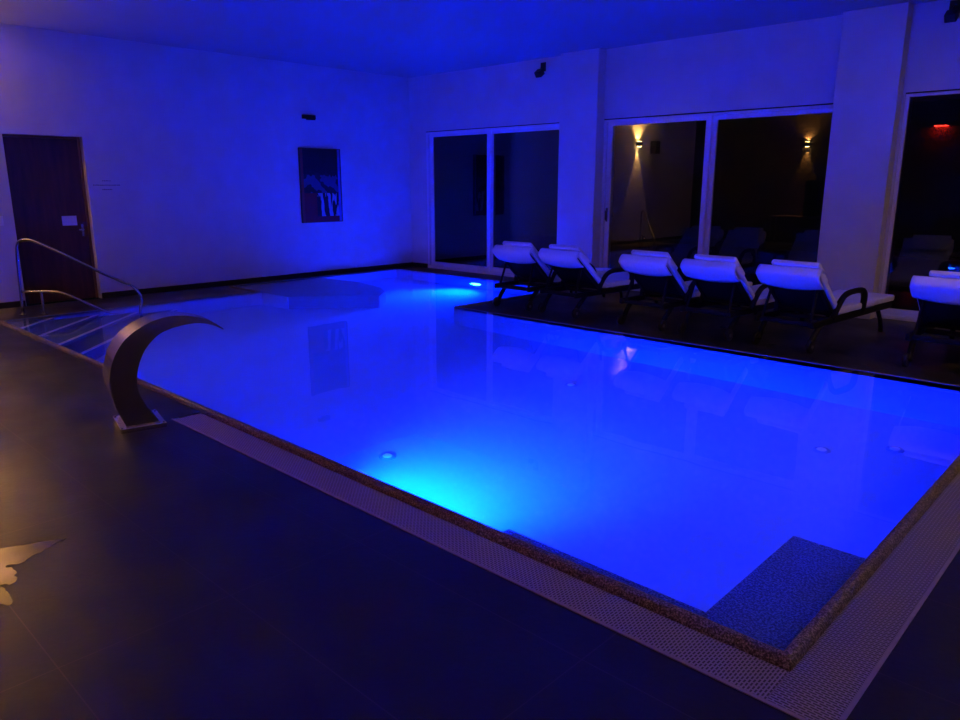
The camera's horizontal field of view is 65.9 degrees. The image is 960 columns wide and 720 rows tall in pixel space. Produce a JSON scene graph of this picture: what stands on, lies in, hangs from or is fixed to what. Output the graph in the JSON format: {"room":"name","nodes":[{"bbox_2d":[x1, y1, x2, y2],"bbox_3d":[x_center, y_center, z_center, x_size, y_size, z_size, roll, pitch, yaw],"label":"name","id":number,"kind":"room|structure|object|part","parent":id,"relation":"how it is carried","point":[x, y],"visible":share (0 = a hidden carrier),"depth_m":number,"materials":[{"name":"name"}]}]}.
{"room":"spa","nodes":[
{"label":"spa","id":0,"kind":"room"},
{"bbox_2d":[0,23,411,302],"bbox_3d":[-4.979,-2.562,10.046,0.150,3.380,11.150,12,18,42],"label":"wall","id":1,"kind":"structure","parent":0,"point":[200,147],"depth_m":10.86,"materials":[{"name":"paint"}]},
{"bbox_2d":[0,216,3,225],"bbox_3d":[-5.915,-1.714,9.113,0.014,0.120,0.080,12,18,42],"label":"light switch","id":2,"kind":"object","parent":1,"relation":"attached to","point":[1,217],"visible":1,"depth_m":9.12,"materials":[{"name":"white plastic"}]},
{"bbox_2d":[2,134,97,304],"bbox_3d":[-5.570,-1.815,9.627,0.092,2.120,0.915,12,18,42],"label":"door","id":3,"kind":"structure","parent":1,"relation":"in","point":[46,176],"depth_m":9.61,"materials":[{"name":"brown wood"}]},
{"bbox_2d":[62,216,76,225],"bbox_3d":[-5.426,-1.842,9.782,0.004,0.124,0.180,12,18,42],"label":"notice","id":4,"kind":"object","parent":3,"relation":"attached to","point":[66,220],"visible":1,"depth_m":9.78,"materials":[{"name":"white paper"}]},
{"bbox_3d":[-5.323,-1.733,9.884,0.052,0.160,0.075,12,18,42],"label":"handle","id":5,"kind":"part","parent":3,"relation":"part of","materials":[{"name":"silver metal"}]},
{"bbox_2d":[93,180,119,189],"bbox_3d":[-5.016,-2.349,9.942,0.002,0.129,0.340,12,18,42],"label":"lettering","id":6,"kind":"object","parent":1,"relation":"attached to","point":[102,180],"depth_m":9.94,"materials":[{"name":"grey"}]},
{"bbox_2d":[0,262,411,308],"bbox_3d":[-4.971,-0.929,10.320,0.015,0.075,10.700,12,18,42],"label":"baseboard","id":7,"kind":"structure","parent":1,"relation":"attached to","point":[13,304],"depth_m":11.47,"materials":[{"name":"black stone"}]},
{"bbox_2d":[302,114,315,119],"bbox_3d":[-2.764,-3.922,11.962,0.060,0.080,0.240,12,18,42],"label":"emergency light","id":8,"kind":"object","parent":1,"relation":"attached to","point":[304,116],"visible":1,"depth_m":11.94,"materials":[{"name":"black plastic"}]},
{"bbox_2d":[298,147,342,222],"bbox_3d":[-2.651,-2.908,12.344,0.036,1.200,0.805,12,18,42],"label":"painting","id":9,"kind":"object","parent":1,"relation":"attached to","point":[319,168],"visible":1,"depth_m":12.32,"materials":[{"name":"fabric"}]},
{"bbox_2d":[0,0,939,77],"bbox_3d":[1.300,-2.900,3.833,17.475,0.150,11.150,12,18,42],"label":"ceiling","id":10,"kind":"structure","parent":0,"point":[399,38],"depth_m":8.86,"materials":[{"name":"grey paint"}]},
{"bbox_2d":[0,266,959,719],"bbox_3d":[1.249,0.474,4.579,17.175,0.001,10.700,12,18,42],"label":"floor","id":11,"kind":"structure","parent":0,"point":[192,577],"depth_m":2.81,"materials":[{"name":"tile"}]},
{"bbox_2d":[0,538,65,605],"bbox_3d":[-2.013,0.848,2.995,0.751,0.001,0.662,12,18,42],"label":"decal","id":12,"kind":"object","parent":11,"relation":"on","point":[19,554],"visible":1,"depth_m":3.09,"materials":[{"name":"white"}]},
{"bbox_2d":[15,238,142,315],"bbox_3d":[-4.748,-0.950,8.727,1.473,0.958,0.088,0,13,0],"label":"pool handrail","id":13,"kind":"object","parent":11,"relation":"on","point":[41,292],"visible":0.94,"depth_m":8.74,"materials":[{"name":"silver metal"}]},
{"bbox_3d":[-5.195,-0.669,8.793,0.029,0.275,0.029,12,18,42],"label":"post","id":14,"kind":"part","parent":13,"relation":"part of","materials":[{"name":"silver metal"}]},
{"bbox_3d":[-4.870,-0.656,8.804,1.131,0.349,0.028,0,13,-1],"label":"rail","id":15,"kind":"part","parent":13,"relation":"part of","materials":[{"name":"silver metal"}]},
{"bbox_2d":[103,311,222,433],"bbox_3d":[-2.060,0.046,4.848,0.712,0.709,0.325,-9,16,-32],"label":"fountain","id":16,"kind":"object","parent":11,"relation":"on","point":[124,353],"visible":1,"depth_m":4.64,"materials":[{"name":"silver metal"}]},
{"bbox_3d":[-2.219,0.400,4.824,0.270,0.030,0.325,-9,16,-32],"label":"plate","id":17,"kind":"part","parent":16,"relation":"part of","materials":[{"name":"silver metal"}]},
{"bbox_2d":[0,268,959,719],"bbox_3d":[-0.270,0.223,7.916,9.930,1.106,6.820,12,18,42],"label":"swimming pool","id":18,"kind":"object","parent":11,"relation":"in","point":[826,669],"visible":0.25,"depth_m":2.88,"materials":[{"name":"stone"}]},
{"bbox_2d":[5,269,959,649],"bbox_3d":[-0.259,-0.347,7.947,9.623,0.001,6.470,12,18,42],"label":"pool water","id":19,"kind":"object","parent":18,"relation":"in","point":[738,491],"visible":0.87,"depth_m":4.77,"materials":[{"name":"blue liquid"}]},
{"bbox_2d":[492,245,609,310],"bbox_3d":[1.022,-1.170,9.826,0.679,0.786,1.900,12,18,42],"label":"sun lounger","id":20,"kind":"object","parent":11,"relation":"on","point":[527,268],"visible":0.64,"depth_m":9.26,"materials":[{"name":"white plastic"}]},
{"bbox_3d":[0.277,-0.846,9.479,0.051,0.209,0.195,10,16,35],"label":"leg","id":21,"kind":"part","parent":20,"relation":"part of","materials":[{"name":"black plastic"}]},
{"bbox_2d":[502,241,537,253],"bbox_3d":[0.519,-1.366,9.175,0.460,0.209,0.232,12,18,42],"label":"pillow","id":22,"kind":"object","parent":20,"relation":"on","point":[510,243],"visible":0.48,"depth_m":9.04,"materials":[{"name":"white fabric"}]},
{"bbox_3d":[0.556,-1.170,9.321,0.540,0.410,0.466,12,18,42],"label":"backrest","id":23,"kind":"part","parent":20,"relation":"part of","materials":[{"name":"fabric"}]},
{"bbox_3d":[1.018,-1.051,9.850,0.580,0.060,1.830,12,18,42],"label":"frame","id":24,"kind":"part","parent":20,"relation":"part of","materials":[{"name":"black plastic"}]},
{"bbox_3d":[0.649,-0.765,9.136,0.196,0.210,0.049,-11,17,-38],"label":"leg","id":25,"kind":"part","parent":20,"relation":"part of","materials":[{"name":"black plastic"}]},
{"bbox_3d":[1.106,-1.107,9.490,0.088,0.284,0.696,12,18,42],"label":"armrest","id":26,"kind":"part","parent":20,"relation":"part of","materials":[{"name":"black plastic"}]},
{"bbox_2d":[530,249,609,281],"bbox_3d":[1.042,-1.324,9.811,0.590,0.466,1.841,12,18,42],"label":"cushion","id":27,"kind":"object","parent":20,"relation":"on","point":[539,271],"depth_m":9.24,"materials":[{"name":"white fabric"}]},
{"bbox_2d":[538,248,657,317],"bbox_3d":[1.589,-1.045,9.298,1.900,0.786,0.679,-12,18,-41],"label":"sun lounger","id":28,"kind":"object","parent":11,"relation":"on","point":[575,272],"visible":0.79,"depth_m":8.81,"materials":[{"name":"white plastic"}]},
{"bbox_3d":[0.818,-0.733,9.003,0.051,0.209,0.195,11,17,39],"label":"leg","id":29,"kind":"part","parent":28,"relation":"part of","materials":[{"name":"black plastic"}]},
{"bbox_2d":[549,244,589,261],"bbox_3d":[1.047,-1.249,8.683,0.232,0.209,0.460,-12,18,-41],"label":"pillow","id":30,"kind":"object","parent":28,"relation":"on","point":[552,246],"visible":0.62,"depth_m":8.56,"materials":[{"name":"white fabric"}]},
{"bbox_3d":[1.090,-1.053,8.826,0.466,0.410,0.540,-12,18,-41],"label":"backrest","id":31,"kind":"part","parent":28,"relation":"part of","materials":[{"name":"fabric"}]},
{"bbox_3d":[1.250,-1.081,9.382,0.696,0.286,0.088,-12,18,-41],"label":"armrest","id":32,"kind":"part","parent":28,"relation":"part of","materials":[{"name":"black plastic"}]},
{"bbox_3d":[1.163,-0.646,8.636,0.195,0.210,0.049,-9,16,-34],"label":"leg","id":33,"kind":"part","parent":28,"relation":"part of","materials":[{"name":"black plastic"}]},
{"bbox_3d":[1.585,-0.926,9.323,1.830,0.060,0.580,-12,18,-41],"label":"frame","id":34,"kind":"part","parent":28,"relation":"part of","materials":[{"name":"black plastic"}]},
{"bbox_2d":[578,252,636,287],"bbox_3d":[1.611,-1.198,9.282,1.841,0.466,0.590,-12,18,-41],"label":"cushion","id":35,"kind":"object","parent":28,"relation":"on","point":[588,277],"depth_m":8.83,"materials":[{"name":"white fabric"}]},
{"bbox_3d":[1.649,-0.981,8.957,0.696,0.284,0.088,-12,18,-41],"label":"armrest","id":36,"kind":"part","parent":28,"relation":"part of","materials":[{"name":"black plastic"}]},
{"bbox_2d":[617,254,752,330],"bbox_3d":[2.408,-0.865,8.541,1.900,0.786,0.679,-12,18,-41],"label":"sun lounger","id":37,"kind":"object","parent":11,"relation":"on","point":[658,278],"visible":0.63,"depth_m":8.00,"materials":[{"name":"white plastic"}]},
{"bbox_3d":[1.637,-0.553,8.246,0.051,0.209,0.195,11,17,39],"label":"leg","id":38,"kind":"part","parent":37,"relation":"part of","materials":[{"name":"black plastic"}]},
{"bbox_2d":[631,250,677,269],"bbox_3d":[1.866,-1.069,7.926,0.232,0.209,0.460,-12,18,-41],"label":"pillow","id":39,"kind":"object","parent":37,"relation":"on","point":[633,252],"visible":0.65,"depth_m":7.81,"materials":[{"name":"white fabric"}]},
{"bbox_3d":[1.909,-0.873,8.069,0.466,0.410,0.540,-12,18,-41],"label":"backrest","id":40,"kind":"part","parent":37,"relation":"part of","materials":[{"name":"white fabric"}]},
{"bbox_3d":[2.405,-0.746,8.565,1.830,0.060,0.580,-12,18,-41],"label":"frame","id":41,"kind":"part","parent":37,"relation":"part of","materials":[{"name":"black plastic"}]},
{"bbox_3d":[1.982,-0.466,7.878,0.195,0.210,0.049,-9,16,-34],"label":"leg","id":42,"kind":"part","parent":37,"relation":"part of","materials":[{"name":"black plastic"}]},
{"bbox_3d":[2.468,-0.801,8.200,0.696,0.284,0.088,-12,18,-41],"label":"armrest","id":43,"kind":"part","parent":37,"relation":"part of","materials":[{"name":"black plastic"}]},
{"bbox_2d":[667,259,752,297],"bbox_3d":[2.430,-1.018,8.525,1.841,0.466,0.590,-12,18,-41],"label":"cushion","id":44,"kind":"object","parent":37,"relation":"on","point":[676,286],"depth_m":7.98,"materials":[{"name":"white fabric"}]},
{"bbox_2d":[677,258,803,340],"bbox_3d":[2.945,-0.747,8.045,1.900,0.786,0.679,-12,18,-41],"label":"sun lounger","id":45,"kind":"object","parent":11,"relation":"on","point":[718,282],"visible":0.84,"depth_m":7.51,"materials":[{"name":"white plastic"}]},
{"bbox_3d":[2.173,-0.435,7.750,0.051,0.209,0.195,11,17,39],"label":"leg","id":46,"kind":"part","parent":45,"relation":"part of","materials":[{"name":"black plastic"}]},
{"bbox_2d":[694,254,744,274],"bbox_3d":[2.402,-0.951,7.430,0.232,0.209,0.460,-12,18,-41],"label":"pillow","id":47,"kind":"object","parent":45,"relation":"on","point":[696,256],"visible":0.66,"depth_m":7.32,"materials":[{"name":"white fabric"}]},
{"bbox_3d":[2.446,-0.755,7.573,0.466,0.410,0.540,-12,18,-41],"label":"backrest","id":48,"kind":"part","parent":45,"relation":"part of","materials":[{"name":"fabric"}]},
{"bbox_3d":[2.941,-0.628,8.069,1.830,0.060,0.580,-12,18,-41],"label":"frame","id":49,"kind":"part","parent":45,"relation":"part of","materials":[{"name":"black plastic"}]},
{"bbox_3d":[2.519,-0.348,7.382,0.195,0.210,0.049,-9,16,-34],"label":"leg","id":50,"kind":"part","parent":45,"relation":"part of","materials":[{"name":"black plastic"}]},
{"bbox_2d":[735,265,774,304],"bbox_3d":[2.966,-0.900,8.029,1.841,0.466,0.590,-12,18,-41],"label":"cushion","id":51,"kind":"object","parent":45,"relation":"on","point":[745,294],"depth_m":7.50,"materials":[{"name":"white fabric"}]},
{"bbox_3d":[3.004,-0.683,7.704,0.696,0.284,0.088,-12,18,-41],"label":"armrest","id":52,"kind":"part","parent":45,"relation":"part of","materials":[{"name":"black plastic"}]},
{"bbox_2d":[752,264,894,353],"bbox_3d":[3.530,-0.618,7.502,1.900,0.786,0.679,-12,18,-40],"label":"sun lounger","id":53,"kind":"object","parent":11,"relation":"on","point":[793,289],"visible":1,"depth_m":7.04,"materials":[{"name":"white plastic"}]},
{"bbox_3d":[2.752,-0.309,7.220,0.051,0.209,0.195,12,18,40],"label":"leg","id":54,"kind":"part","parent":53,"relation":"part of","materials":[{"name":"black plastic"}]},
{"bbox_3d":[3.192,-0.656,7.591,0.696,0.286,0.088,-12,18,-40],"label":"armrest","id":55,"kind":"part","parent":53,"relation":"part of","materials":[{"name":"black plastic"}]},
{"bbox_2d":[771,259,827,281],"bbox_3d":[2.978,-0.824,6.897,0.232,0.209,0.460,-12,18,-40],"label":"pillow","id":56,"kind":"object","parent":53,"relation":"on","point":[774,261],"visible":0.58,"depth_m":6.79,"materials":[{"name":"white fabric"}]},
{"bbox_3d":[3.023,-0.628,7.039,0.466,0.410,0.540,-12,18,-40],"label":"backrest","id":57,"kind":"part","parent":53,"relation":"part of","materials":[{"name":"fabric"}]},
{"bbox_3d":[3.091,-0.221,6.847,0.196,0.210,0.049,-9,16,-33],"label":"leg","id":58,"kind":"part","parent":53,"relation":"part of","materials":[{"name":"black plastic"}]},
{"bbox_3d":[3.526,-0.499,7.527,1.830,0.060,0.580,-12,18,-40],"label":"frame","id":59,"kind":"part","parent":53,"relation":"part of","materials":[{"name":"black plastic"}]},
{"bbox_3d":[3.584,-0.554,7.160,0.696,0.284,0.088,-12,18,-40],"label":"armrest","id":60,"kind":"part","parent":53,"relation":"part of","materials":[{"name":"black plastic"}]},
{"bbox_2d":[819,271,894,314],"bbox_3d":[3.552,-0.771,7.486,1.841,0.466,0.590,-12,18,-40],"label":"cushion","id":61,"kind":"object","parent":53,"relation":"on","point":[830,302],"depth_m":7.24,"materials":[{"name":"white fabric"}]},
{"bbox_3d":[4.200,-0.414,7.782,0.161,0.260,0.050,-10,17,-36],"label":"leg","id":62,"kind":"part","parent":53,"relation":"part of","materials":[{"name":"black plastic"}]},
{"bbox_2d":[901,275,959,366],"bbox_3d":[4.443,-0.418,6.663,0.679,0.786,1.900,13,18,43],"label":"sun lounger","id":63,"kind":"object","parent":11,"relation":"on","point":[938,298],"visible":1,"depth_m":6.21,"materials":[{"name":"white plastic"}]},
{"bbox_3d":[3.691,-0.098,6.330,0.051,0.209,0.195,10,17,36],"label":"leg","id":64,"kind":"part","parent":63,"relation":"part of","materials":[{"name":"black plastic"}]},
{"bbox_3d":[4.099,-0.451,6.730,0.088,0.286,0.696,13,18,43],"label":"armrest","id":65,"kind":"part","parent":63,"relation":"part of","materials":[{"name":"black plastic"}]},
{"bbox_3d":[4.439,-0.300,6.688,0.580,0.060,1.830,13,18,43],"label":"frame","id":66,"kind":"part","parent":63,"relation":"part of","materials":[{"name":"black plastic"}]},
{"bbox_3d":[3.968,-0.421,6.167,0.540,0.410,0.466,13,18,43],"label":"backrest","id":67,"kind":"part","parent":63,"relation":"part of","materials":[{"name":"fabric"}]},
{"bbox_2d":[929,270,959,278],"bbox_3d":[3.930,-0.616,6.022,0.460,0.209,0.232,13,18,43],"label":"pillow","id":68,"kind":"object","parent":63,"relation":"on","point":[933,273],"visible":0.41,"depth_m":6.01,"materials":[{"name":"white fabric"}]},
{"bbox_2d":[556,48,605,282],"bbox_3d":[1.492,-2.797,11.040,0.675,3.376,0.195,12,18,42],"label":"pillar","id":69,"kind":"structure","parent":0,"point":[582,76],"depth_m":10.87,"materials":[{"name":"paint"}]},
{"bbox_2d":[408,0,959,317],"bbox_3d":[5.037,-2.092,8.067,17.175,3.380,0.300,12,18,42],"label":"wall","id":70,"kind":"structure","parent":0,"point":[791,63],"depth_m":9.71,"materials":[{"name":"paint"}]},
{"bbox_2d":[412,262,427,267],"bbox_3d":[-1.133,-1.790,13.942,0.420,0.075,0.015,12,18,42],"label":"baseboard","id":71,"kind":"structure","parent":70,"relation":"attached to","point":[415,264],"depth_m":13.93,"materials":[{"name":"black stone"}]},
{"bbox_2d":[426,122,558,276],"bbox_3d":[0.212,-2.667,12.533,3.140,2.434,0.135,12,18,42],"label":"window","id":72,"kind":"structure","parent":70,"relation":"in","point":[477,178],"depth_m":12.74,"materials":[{"name":"white"}]},
{"bbox_3d":[-0.353,-2.794,13.011,1.340,2.220,0.004,12,18,42],"label":"pane","id":73,"kind":"part","parent":72,"relation":"part of","materials":[{"name":"clear glass"}]},
{"bbox_3d":[0.756,-2.567,12.053,1.475,2.220,0.004,12,18,42],"label":"pane","id":74,"kind":"part","parent":72,"relation":"part of","materials":[{"name":"clear glass"}]},
{"bbox_2d":[534,62,545,77],"bbox_3d":[0.911,-4.400,11.221,0.110,0.227,0.161,12,18,42],"label":"wall spotlight","id":75,"kind":"object","parent":70,"relation":"attached to","point":[538,73],"visible":1,"depth_m":11.21,"materials":[{"name":"black plastic"}]},
{"bbox_2d":[599,103,832,304],"bbox_3d":[3.009,-2.049,9.931,3.240,2.434,0.160,12,18,42],"label":"window","id":76,"kind":"structure","parent":70,"relation":"in","point":[712,119],"depth_m":9.90,"materials":[{"name":"white"}]},
{"bbox_3d":[1.864,-2.148,10.940,0.028,0.200,0.040,12,18,42],"label":"handle","id":77,"kind":"part","parent":76,"relation":"part of","materials":[{"name":"black plastic"}]},
{"bbox_2d":[880,89,959,321],"bbox_3d":[6.171,-1.385,7.018,4.100,2.489,0.135,12,18,42],"label":"window","id":78,"kind":"structure","parent":70,"relation":"in","point":[889,313],"depth_m":8.34,"materials":[{"name":"white"}]},
{"bbox_2d":[944,0,959,22],"bbox_3d":[4.840,-3.576,7.580,0.110,0.227,0.161,12,18,42],"label":"wall spotlight","id":79,"kind":"object","parent":70,"relation":"attached to","point":[951,15],"visible":1,"depth_m":7.57,"materials":[{"name":"black plastic"}]},
{"bbox_2d":[817,2,913,319],"bbox_3d":[4.321,-2.175,8.425,0.660,3.376,0.195,12,18,42],"label":"pillar","id":80,"kind":"structure","parent":0,"point":[874,41],"depth_m":8.28,"materials":[{"name":"paint"}]},
{"label":"outside","id":81,"kind":"structure","parent":0,"visible":0},
{"bbox_2d":[434,235,959,321],"bbox_3d":[7.050,-1.359,12.656,26.175,0.070,8.700,12,18,42],"label":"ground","id":82,"kind":"structure","parent":81,"point":[903,269],"depth_m":15.85,"materials":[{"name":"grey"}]}
]}

